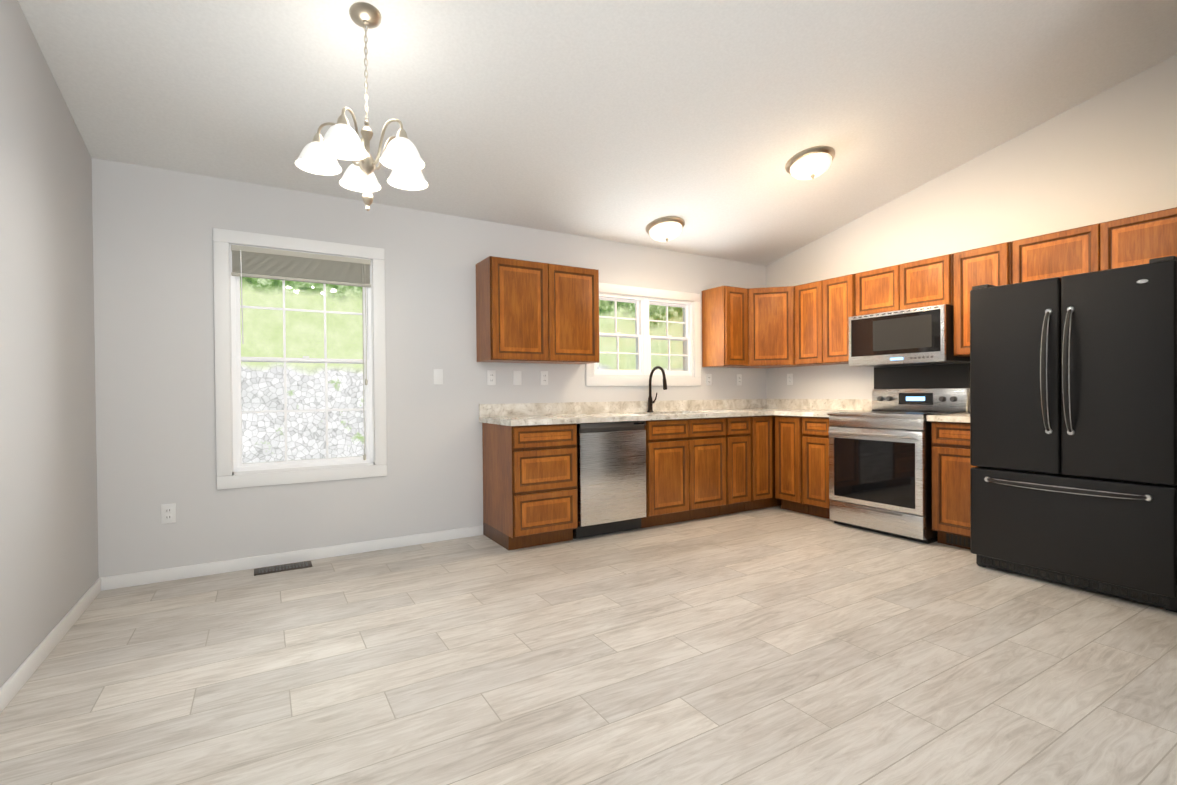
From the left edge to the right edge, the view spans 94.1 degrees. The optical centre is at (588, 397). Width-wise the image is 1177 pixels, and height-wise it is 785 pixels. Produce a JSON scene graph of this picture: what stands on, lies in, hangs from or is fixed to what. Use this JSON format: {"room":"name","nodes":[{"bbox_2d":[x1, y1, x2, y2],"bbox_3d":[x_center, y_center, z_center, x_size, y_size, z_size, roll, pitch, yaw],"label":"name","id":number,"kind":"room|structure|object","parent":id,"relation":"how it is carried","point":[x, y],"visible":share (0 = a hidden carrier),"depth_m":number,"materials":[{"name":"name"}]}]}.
{"room":"kitchen","nodes":[
{"label":"kitchen","id":0,"kind":"room"},
{"bbox_2d":[0,0,98,687],"bbox_3d":[-1.121,-0.814,0.141,0.150,3.835,7.058,-1,1,-31],"label":"wall","id":1,"kind":"structure","parent":0,"point":[49,574],"depth_m":2.34,"materials":[{"name":"grey paint"}]},
{"bbox_2d":[0,577,103,712],"bbox_3d":[-1.034,1.065,0.199,0.014,0.075,6.758,-1,1,-31],"label":"baseboard","id":2,"kind":"structure","parent":1,"relation":"attached to","point":[14,683],"depth_m":2.30,"materials":[{"name":"white wood"}]},
{"bbox_2d":[92,158,765,577],"bbox_3d":[-0.474,-0.161,4.550,5.759,2.440,0.150,-1,1,-31],"label":"wall","id":3,"kind":"structure","parent":0,"point":[154,338],"depth_m":3.60,"materials":[{"name":"white paint"}]},
{"bbox_2d":[161,503,175,523],"bbox_3d":[-2.495,0.689,3.256,0.070,0.115,0.009,-1,1,-31],"label":"electrical outlet plate","id":4,"kind":"object","parent":3,"relation":"attached to","point":[168,513],"visible":1,"depth_m":3.25,"materials":[{"name":"white plastic"}]},
{"bbox_2d":[104,525,482,589],"bbox_3d":[-1.778,1.041,3.679,2.238,0.075,0.018,-1,1,-31],"label":"baseboard","id":5,"kind":"structure","parent":3,"relation":"attached to","point":[190,571],"depth_m":3.54,"materials":[{"name":"white wood"}]},
{"bbox_2d":[213,228,386,489],"bbox_3d":[-1.904,-0.243,3.687,1.000,1.605,0.168,-1,1,-31],"label":"window","id":6,"kind":"structure","parent":3,"relation":"in","point":[231,469],"depth_m":3.59,"materials":[{"name":"white"}]},
{"bbox_2d":[231,245,370,459],"bbox_3d":[-1.867,-0.258,3.623,0.816,1.395,0.047,-1,1,-31],"label":"window blinds","id":7,"kind":"object","parent":6,"relation":"attached to","point":[254,262],"visible":0.92,"depth_m":3.61,"materials":[{"name":"beige"}]},
{"bbox_2d":[433,369,442,383],"bbox_3d":[-1.116,-0.156,4.074,0.070,0.115,0.011,-1,1,-31],"label":"light switch","id":8,"kind":"object","parent":3,"relation":"attached to","point":[438,375],"visible":1,"depth_m":4.07,"materials":[{"name":"white plastic"}]},
{"bbox_2d":[487,370,495,384],"bbox_3d":[-0.759,-0.156,4.287,0.070,0.115,0.009,-1,1,-31],"label":"electrical outlet plate","id":9,"kind":"object","parent":3,"relation":"attached to","point":[491,377],"visible":1,"depth_m":4.28,"materials":[{"name":"white plastic"}]},
{"bbox_2d":[513,371,521,384],"bbox_3d":[-0.570,-0.159,4.399,0.070,0.115,0.011,-1,1,-31],"label":"light switch","id":10,"kind":"object","parent":3,"relation":"attached to","point":[517,379],"visible":1,"depth_m":4.39,"materials":[{"name":"white plastic"}]},
{"bbox_2d":[476,256,598,363],"bbox_3d":[-0.385,-0.655,4.322,0.928,0.750,0.321,-1,1,-31],"label":"upper cabinet","id":11,"kind":"object","parent":3,"relation":"attached to","point":[534,312],"visible":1,"depth_m":4.16,"materials":[{"name":"brown wood"}]},
{"bbox_2d":[540,371,547,384],"bbox_3d":[-0.364,-0.162,4.523,0.070,0.115,0.009,-1,1,-31],"label":"electrical outlet plate","id":12,"kind":"object","parent":3,"relation":"attached to","point":[543,377],"visible":1,"depth_m":4.52,"materials":[{"name":"white plastic"}]},
{"bbox_2d":[585,283,700,385],"bbox_3d":[0.499,-0.560,5.117,1.310,0.900,0.168,-1,1,-31],"label":"window","id":13,"kind":"structure","parent":3,"relation":"in","point":[689,374],"depth_m":5.08,"materials":[{"name":"white wood"}]},
{"bbox_2d":[706,374,711,384],"bbox_3d":[1.200,-0.179,5.455,0.070,0.115,0.009,-1,1,-31],"label":"electrical outlet plate","id":14,"kind":"object","parent":3,"relation":"attached to","point":[708,379],"visible":1,"depth_m":5.45,"materials":[{"name":"white plastic"}]},
{"bbox_2d":[702,286,747,366],"bbox_3d":[1.330,-0.679,5.344,0.302,0.750,0.321,-1,1,-31],"label":"upper cabinet","id":15,"kind":"object","parent":3,"relation":"attached to","point":[724,326],"visible":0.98,"depth_m":5.22,"materials":[{"name":"brown wood"}]},
{"bbox_2d":[737,374,741,384],"bbox_3d":[1.560,-0.184,5.670,0.070,0.115,0.009,-1,1,-31],"label":"electrical outlet plate","id":16,"kind":"object","parent":3,"relation":"attached to","point":[739,379],"visible":1,"depth_m":5.67,"materials":[{"name":"white plastic"}]},
{"bbox_2d":[727,286,808,367],"bbox_3d":[1.798,-0.684,5.455,0.609,0.750,0.609,-1,1,-31],"label":"upper cabinet","id":17,"kind":"object","parent":3,"relation":"attached to","point":[770,327],"visible":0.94,"depth_m":5.24,"materials":[{"name":"brown wood"}]},
{"bbox_2d":[0,505,1176,784],"bbox_3d":[1.306,1.120,1.594,5.759,0.100,7.058,-1,1,-31],"label":"floor","id":18,"kind":"structure","parent":0,"point":[774,645],"depth_m":2.14,"materials":[{"name":"beige wood"}]},
{"bbox_2d":[254,561,312,575],"bbox_3d":[-1.934,1.079,3.475,0.320,0.006,0.140,-1,1,-31],"label":"floor vent","id":19,"kind":"object","parent":18,"relation":"in","point":[281,568],"visible":1,"depth_m":3.46,"materials":[{"name":"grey metal"}]},
{"bbox_2d":[482,423,577,549],"bbox_3d":[-0.446,0.625,4.127,0.513,0.875,0.601,-1,1,-31],"label":"drawers","id":20,"kind":"object","parent":18,"relation":"on","point":[529,485],"visible":1,"depth_m":3.89,"materials":[{"name":"brown wood"}]},
{"bbox_2d":[573,421,645,538],"bbox_3d":[0.051,0.622,4.413,0.597,0.868,0.587,-1,1,-31],"label":"dishwasher","id":21,"kind":"object","parent":18,"relation":"on","point":[611,477],"visible":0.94,"depth_m":4.15,"materials":[{"name":"silver metal"}]},
{"bbox_2d":[641,417,725,527],"bbox_3d":[0.684,0.609,4.801,0.853,0.875,0.601,-1,1,-31],"label":"base cabinet","id":22,"kind":"object","parent":18,"relation":"on","point":[685,469],"visible":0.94,"depth_m":4.53,"materials":[{"name":"brown wood"}]},
{"bbox_2d":[479,399,774,425],"bbox_3d":[0.696,0.102,4.781,3.210,0.140,0.644,-1,1,-31],"label":"countertop","id":23,"kind":"structure","parent":22,"relation":"on","point":[519,414],"depth_m":4.61,"materials":[{"name":"stone"}]},
{"bbox_2d":[647,366,666,411],"bbox_3d":[0.631,-0.076,4.914,0.097,0.413,0.265,-1,1,-31],"label":"faucet","id":24,"kind":"object","parent":23,"relation":"on","point":[650,404],"visible":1,"depth_m":4.97,"materials":[{"name":"black metal"}]},
{"bbox_2d":[720,416,750,514],"bbox_3d":[1.184,0.602,5.099,0.298,0.875,0.601,-1,1,-31],"label":"base cabinet","id":25,"kind":"object","parent":18,"relation":"on","point":[738,465],"visible":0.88,"depth_m":4.84,"materials":[{"name":"brown wood"}]},
{"bbox_2d":[744,415,780,510],"bbox_3d":[1.688,0.595,5.410,0.873,0.875,0.581,-1,1,-31],"label":"base cabinet","id":26,"kind":"object","parent":18,"relation":"on","point":[773,501],"visible":0.15,"depth_m":5.09,"materials":[{"name":"brown wood"}]},
{"bbox_2d":[751,416,771,500],"bbox_3d":[1.584,0.549,4.999,0.252,0.751,0.020,-1,1,-31],"label":"door","id":27,"kind":"structure","parent":26,"relation":"attached to","point":[761,438],"depth_m":4.98,"materials":[{"name":"brown wood"}]},
{"bbox_2d":[775,415,807,513],"bbox_3d":[2.042,0.595,5.083,0.601,0.875,0.290,-1,1,-31],"label":"base cabinet","id":28,"kind":"object","parent":18,"relation":"on","point":[788,467],"visible":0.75,"depth_m":4.92,"materials":[{"name":"brown wood"}]},
{"bbox_2d":[802,416,831,518],"bbox_3d":[2.196,0.595,4.825,0.601,0.875,0.298,-1,1,-31],"label":"base cabinet","id":29,"kind":"object","parent":18,"relation":"on","point":[815,450],"visible":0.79,"depth_m":4.68,"materials":[{"name":"brown wood"}]},
{"bbox_2d":[775,399,871,416],"bbox_3d":[2.114,0.088,4.923,0.631,0.140,0.565,-1,1,-31],"label":"countertop","id":30,"kind":"structure","parent":29,"relation":"on","point":[783,407],"depth_m":5.11,"materials":[{"name":"stone"}]},
{"bbox_2d":[827,363,969,543],"bbox_3d":[2.414,0.387,4.328,0.728,1.296,0.752,-1,1,-31],"label":"range","id":31,"kind":"object","parent":18,"relation":"on","point":[880,469],"visible":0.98,"depth_m":4.21,"materials":[{"name":"silver metal"}]},
{"bbox_2d":[931,421,977,549],"bbox_3d":[2.764,0.599,3.871,0.601,0.875,0.362,-1,1,-31],"label":"base cabinet","id":32,"kind":"object","parent":18,"relation":"on","point":[952,466],"visible":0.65,"depth_m":3.76,"materials":[{"name":"brown wood"}]},
{"bbox_2d":[926,413,969,422],"bbox_3d":[2.748,0.092,3.858,0.631,0.140,0.378,-1,1,-31],"label":"countertop","id":33,"kind":"structure","parent":32,"relation":"on","point":[964,417],"depth_m":3.77,"materials":[{"name":"stone"}]},
{"bbox_2d":[970,256,1176,611],"bbox_3d":[2.914,0.178,3.193,0.956,1.726,0.887,-1,1,-31],"label":"fridge","id":34,"kind":"object","parent":18,"relation":"on","point":[1073,425],"visible":1,"depth_m":2.91,"materials":[{"name":"black metal"}]},
{"bbox_2d":[18,0,1176,265],"bbox_3d":[1.277,-2.128,1.565,5.759,1.576,7.058,-1,1,-31],"label":"ceiling","id":35,"kind":"structure","parent":0,"point":[630,120],"depth_m":3.03,"materials":[{"name":"white paint"}]},
{"bbox_2d":[295,2,427,210],"bbox_3d":[-0.977,-1.246,2.406,0.551,0.866,0.533,-1,1,-31],"label":"chandelier","id":36,"kind":"object","parent":35,"relation":"hanging from","point":[400,157],"visible":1,"depth_m":2.37,"materials":[{"name":"white glass"}]},
{"bbox_2d":[646,216,684,241],"bbox_3d":[0.656,-1.414,4.690,0.336,0.176,0.331,-1,1,-31],"label":"ceiling lamp","id":37,"kind":"object","parent":35,"relation":"attached to","point":[664,229],"visible":0.98,"depth_m":4.59,"materials":[{"name":"white glass"}]},
{"bbox_2d":[785,146,834,179],"bbox_3d":[1.585,-1.644,3.924,0.336,0.176,0.331,-1,1,-31],"label":"ceiling lamp","id":38,"kind":"object","parent":35,"relation":"attached to","point":[811,163],"visible":1,"depth_m":3.83,"materials":[{"name":"white glass"}]},
{"bbox_2d":[766,54,1176,412],"bbox_3d":[3.697,-0.882,3.012,0.150,3.835,7.058,-1,1,-31],"label":"wall","id":39,"kind":"structure","parent":0,"point":[1110,154],"depth_m":3.90,"materials":[{"name":"white paint"}]},
{"bbox_2d":[787,374,792,384],"bbox_3d":[2.063,-0.188,5.616,0.009,0.115,0.070,-1,1,-31],"label":"electrical outlet plate","id":40,"kind":"object","parent":39,"relation":"attached to","point":[789,379],"visible":1,"depth_m":5.61,"materials":[{"name":"white plastic"}]},
{"bbox_2d":[795,274,855,365],"bbox_3d":[2.235,-0.684,5.002,0.321,0.750,0.611,-1,1,-31],"label":"upper cabinet","id":41,"kind":"object","parent":39,"relation":"attached to","point":[825,309],"visible":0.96,"depth_m":4.90,"materials":[{"name":"brown wood"}]},
{"bbox_2d":[856,254,952,315],"bbox_3d":[2.588,-0.870,4.407,0.321,0.374,0.758,-1,1,-31],"label":"upper cabinet","id":42,"kind":"object","parent":39,"relation":"attached to","point":[920,283],"visible":0.85,"depth_m":4.28,"materials":[{"name":"brown wood"}]},
{"bbox_2d":[848,304,969,366],"bbox_3d":[2.552,-0.472,4.387,0.410,0.412,0.756,-1,1,-31],"label":"over-the-range microwave","id":43,"kind":"object","parent":42,"relation":"attached to","point":[920,336],"visible":0.94,"depth_m":4.21,"materials":[{"name":"silver metal"}]},
{"bbox_2d":[953,241,1011,356],"bbox_3d":[2.879,-0.680,3.923,0.321,0.750,0.358,-1,1,-31],"label":"upper cabinet","id":44,"kind":"object","parent":39,"relation":"attached to","point":[991,265],"visible":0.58,"depth_m":3.90,"materials":[{"name":"brown wood"}]},
{"bbox_2d":[1012,207,1176,283],"bbox_3d":[3.204,-0.881,3.371,0.321,0.345,0.908,-1,1,-31],"label":"upper cabinet","id":45,"kind":"object","parent":39,"relation":"attached to","point":[1132,241],"visible":0.73,"depth_m":3.30,"materials":[{"name":"brown wood"}]},
{"label":"outside","id":46,"kind":"structure","parent":0,"visible":0},
{"bbox_2d":[240,274,682,463],"bbox_3d":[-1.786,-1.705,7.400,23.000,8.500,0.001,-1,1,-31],"label":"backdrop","id":47,"kind":"structure","parent":46,"point":[252,331],"depth_m":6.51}
]}

